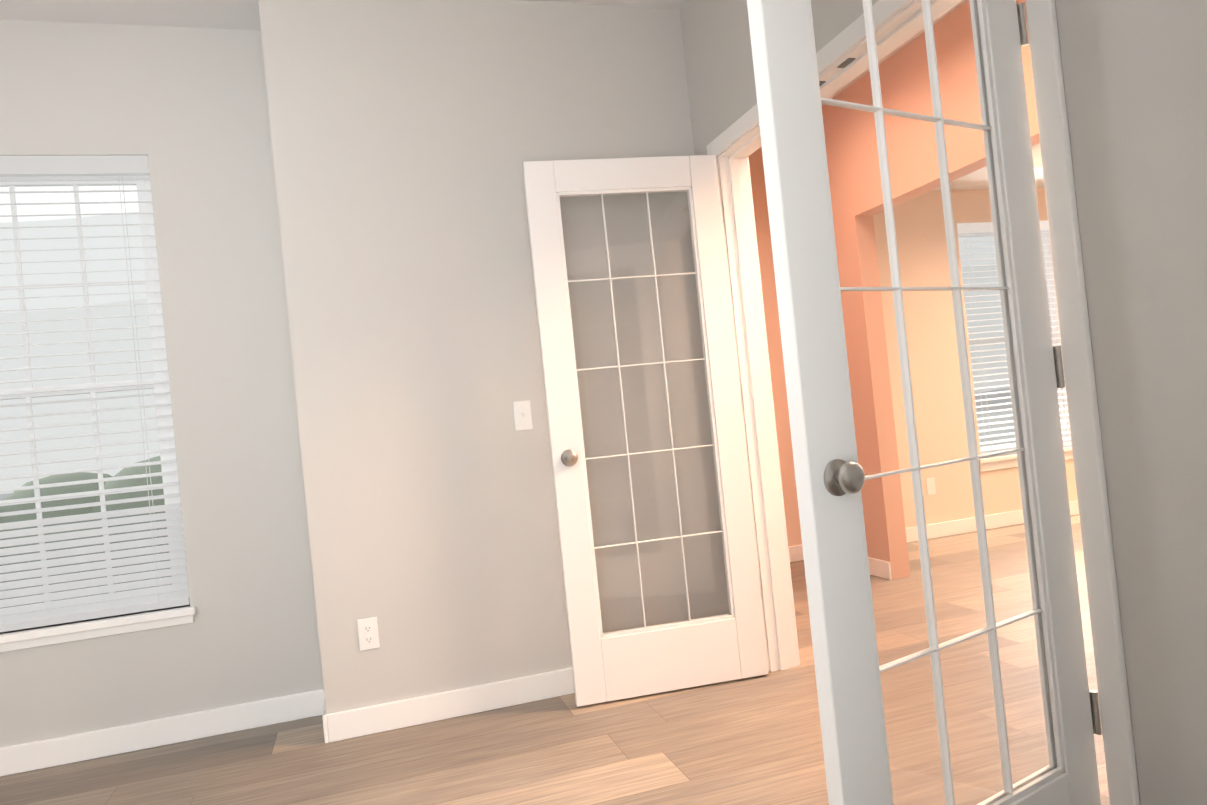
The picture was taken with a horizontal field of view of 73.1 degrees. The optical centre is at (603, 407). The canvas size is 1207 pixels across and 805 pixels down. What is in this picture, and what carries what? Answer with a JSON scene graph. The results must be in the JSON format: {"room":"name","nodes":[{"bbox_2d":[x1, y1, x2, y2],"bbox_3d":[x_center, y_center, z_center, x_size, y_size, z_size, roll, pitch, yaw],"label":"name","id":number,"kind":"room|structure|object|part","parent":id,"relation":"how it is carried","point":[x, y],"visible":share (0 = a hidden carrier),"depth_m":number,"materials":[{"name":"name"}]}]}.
{"room":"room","nodes":[
{"label":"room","id":0,"kind":"room"},
{"bbox_2d":[0,20,323,747],"bbox_3d":[-2.630,-0.091,2.912,2.900,2.900,0.160,-6,-1,-17],"label":"wall","id":1,"kind":"structure","parent":0,"point":[185,110],"depth_m":3.15,"materials":[{"name":"grey paint"}]},
{"bbox_2d":[0,176,195,651],"bbox_3d":[-2.055,-0.035,3.059,0.830,1.802,0.195,-6,-1,-17],"label":"window","id":2,"kind":"structure","parent":1,"relation":"in","point":[151,252],"depth_m":3.13,"materials":[{"name":"grey plastic"}]},
{"bbox_2d":[0,155,189,631],"bbox_3d":[-2.051,-0.069,3.036,0.786,1.735,0.081,-6,-1,-17],"label":"window blind","id":3,"kind":"object","parent":2,"relation":"attached to","point":[82,165],"visible":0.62,"depth_m":3.06,"materials":[{"name":"grey plastic"}]},
{"bbox_2d":[0,689,319,776],"bbox_3d":[-2.375,1.290,2.842,2.710,0.100,0.014,-6,-1,-17],"label":"baseboard","id":4,"kind":"structure","parent":1,"relation":"attached to","point":[100,743],"depth_m":3.05,"materials":[{"name":"white wood"}]},
{"bbox_2d":[0,0,967,105],"bbox_3d":[1.145,-1.851,2.474,10.160,0.157,5.910,-6,-1,-17],"label":"ceiling","id":5,"kind":"structure","parent":0,"point":[232,14],"depth_m":3.07,"materials":[{"name":"white paint"}]},
{"bbox_2d":[258,0,728,714],"bbox_3d":[-0.410,-0.307,3.417,1.660,2.900,0.490,-6,-1,-17],"label":"wall","id":6,"kind":"structure","parent":0,"point":[410,138],"depth_m":3.12,"materials":[{"name":"grey paint"}]},
{"bbox_2d":[316,689,325,706],"bbox_3d":[-1.044,1.159,3.077,0.022,0.100,0.300,-6,-1,-17],"label":"baseboard","id":7,"kind":"structure","parent":6,"relation":"attached to","point":[320,697],"depth_m":3.22,"materials":[{"name":"white wood"}]},
{"bbox_2d":[357,617,379,650],"bbox_3d":[-0.859,0.828,2.975,0.070,0.114,0.008,-6,-1,-17],"label":"electrical outlet plate","id":8,"kind":"object","parent":6,"relation":"attached to","point":[368,634],"visible":1,"depth_m":2.97,"materials":[{"name":"white plastic"}]},
{"bbox_2d":[316,667,574,742],"bbox_3d":[-0.206,1.077,3.159,1.674,0.100,0.014,-6,-1,-17],"label":"baseboard","id":9,"kind":"structure","parent":6,"relation":"attached to","point":[378,718],"depth_m":3.04,"materials":[{"name":"white wood"}]},
{"bbox_2d":[513,400,532,430],"bbox_3d":[-0.312,0.032,3.166,0.070,0.114,0.021,-6,-1,-17],"label":"switch plate","id":10,"kind":"object","parent":6,"relation":"attached to","point":[522,415],"visible":1,"depth_m":3.17,"materials":[{"name":"white plastic"}]},
{"bbox_2d":[0,514,1109,804],"bbox_3d":[1.431,1.016,2.444,10.160,0.120,5.910,-6,-1,-17],"label":"floor","id":11,"kind":"structure","parent":0,"point":[756,740],"depth_m":2.71,"materials":[{"name":"brown wood"}]},
{"bbox_2d":[748,147,1077,546],"bbox_3d":[2.625,-0.584,5.873,5.600,2.900,0.160,-6,-1,-17],"label":"wall","id":12,"kind":"structure","parent":0,"point":[775,352],"depth_m":5.66,"materials":[{"name":"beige paint"}]},
{"bbox_2d":[788,545,803,561],"bbox_3d":[0.813,0.996,5.170,1.150,0.100,0.018,-6,-1,-17],"label":"baseboard","id":13,"kind":"structure","parent":12,"relation":"attached to","point":[795,553],"depth_m":5.30,"materials":[{"name":"white wood"}]},
{"bbox_2d":[926,478,935,494],"bbox_3d":[2.266,0.547,5.633,0.070,0.115,0.005,-6,-1,-17],"label":"electrical outlet plate","id":14,"kind":"object","parent":12,"relation":"attached to","point":[930,487],"depth_m":5.63,"materials":[{"name":"white plastic"}]},
{"bbox_2d":[905,501,1078,542],"bbox_3d":[3.356,0.751,5.946,3.950,0.100,0.018,-6,-1,-17],"label":"baseboard","id":15,"kind":"structure","parent":12,"relation":"attached to","point":[1074,510],"depth_m":5.70,"materials":[{"name":"white wood"}]},
{"bbox_2d":[958,230,1072,471],"bbox_3d":[3.444,-0.507,6.085,1.890,1.770,0.180,-6,-1,-17],"label":"window","id":16,"kind":"structure","parent":12,"relation":"in","point":[1048,257],"depth_m":5.98,"materials":[{"name":"grey plastic"}]},
{"bbox_2d":[957,220,1071,455],"bbox_3d":[3.004,-0.512,5.934,0.881,1.675,0.068,-6,-1,-17],"label":"window blind","id":17,"kind":"object","parent":16,"relation":"attached to","point":[1044,225],"visible":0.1,"depth_m":5.86,"materials":[{"name":"grey plastic"}]},
{"bbox_2d":[822,0,1039,579],"bbox_3d":[2.076,-0.562,2.723,0.120,2.900,5.550,-6,-1,-17],"label":"wall","id":18,"kind":"structure","parent":0,"point":[889,72],"depth_m":4.51,"materials":[{"name":"orange paint"}]},
{"bbox_2d":[868,557,891,579],"bbox_3d":[1.478,0.928,4.923,0.014,0.100,0.820,-6,-1,-17],"label":"baseboard","id":19,"kind":"structure","parent":18,"relation":"attached to","point":[874,562],"depth_m":4.61,"materials":[{"name":"white wood"}]},
{"bbox_2d":[680,0,1206,804],"bbox_3d":[1.073,-0.475,1.566,0.120,2.900,3.920,-6,-1,-17],"label":"wall","id":20,"kind":"structure","parent":0,"point":[1136,86],"depth_m":1.58,"materials":[{"name":"grey paint"}]},
{"bbox_2d":[522,155,767,706],"bbox_3d":[0.174,0.060,3.107,0.770,2.030,0.132,-6,-1,-11],"label":"french door","id":21,"kind":"structure","parent":20,"relation":"in","point":[642,661],"depth_m":3.09,"materials":[{"name":"white wood"}]},
{"bbox_3d":[-0.131,0.189,3.042,0.062,0.062,0.132,-6,-1,-11],"label":"knob","id":22,"kind":"part","parent":21,"relation":"part of","materials":[{"name":"grey metal"}]},
{"label":"glass","id":23,"kind":"part","parent":21,"relation":"part of","materials":[{"name":"clear glass"}]},
{"bbox_2d":[819,58,853,85],"bbox_3d":[0.698,-1.019,2.494,0.022,0.003,0.220,-6,-1,-17],"label":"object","id":24,"kind":"structure","parent":20,"relation":"attached to","point":[842,66],"depth_m":2.42,"materials":[{"name":"grey plastic"}]},
{"bbox_2d":[718,0,959,671],"bbox_3d":[0.834,-0.016,2.494,0.120,2.055,1.560,-6,-1,-17],"label":"trim","id":25,"kind":"structure","parent":20,"relation":"attached to","point":[759,431],"depth_m":3.22,"materials":[{"name":"white wood"}]},
{"bbox_2d":[707,0,1139,804],"bbox_3d":[0.831,-0.044,2.494,0.152,2.110,1.670,-6,-1,-17],"label":"door frame","id":26,"kind":"structure","parent":20,"relation":"attached to","point":[1083,412],"depth_m":1.70,"materials":[{"name":"white wood"}]},
{"bbox_2d":[747,0,1101,804],"bbox_3d":[0.648,-0.003,1.560,0.770,2.030,0.132,-5,-1,-32],"label":"french door","id":27,"kind":"structure","parent":20,"relation":"in","point":[829,482],"depth_m":1.51,"materials":[{"name":"white wood"}]},
{"bbox_3d":[0.384,0.120,1.389,0.062,0.062,0.132,-5,-1,-32],"label":"knob","id":28,"kind":"part","parent":27,"relation":"part of","materials":[{"name":"grey metal"}]},
{"bbox_2d":[933,143,1044,189],"bbox_3d":[3.916,-1.877,3.331,3.980,0.323,5.550,-6,-1,-17],"label":"ceiling","id":29,"kind":"structure","parent":0,"point":[1037,163],"depth_m":5.56,"materials":[{"name":"white paint"}]},
{"label":"outside","id":30,"kind":"structure","parent":0,"visible":0},
{"bbox_2d":[0,185,1015,500],"bbox_3d":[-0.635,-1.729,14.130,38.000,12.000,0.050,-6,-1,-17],"label":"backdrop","id":31,"kind":"structure","parent":30,"point":[42,245],"depth_m":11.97,"materials":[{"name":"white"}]},
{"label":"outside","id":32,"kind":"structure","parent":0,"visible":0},
{"bbox_3d":[1.144,1.409,9.292,42.000,0.100,9.990,-6,-1,-17],"label":"lawn","id":33,"kind":"structure","parent":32,"visible":0},
{"bbox_2d":[0,456,170,607],"bbox_3d":[-4.239,1.320,7.120,4.060,1.732,1.476,-6,-1,-17],"label":"trees","id":34,"kind":"object","parent":33,"relation":"on","point":[70,477],"depth_m":6.68,"materials":[{"name":"green"}]}
]}

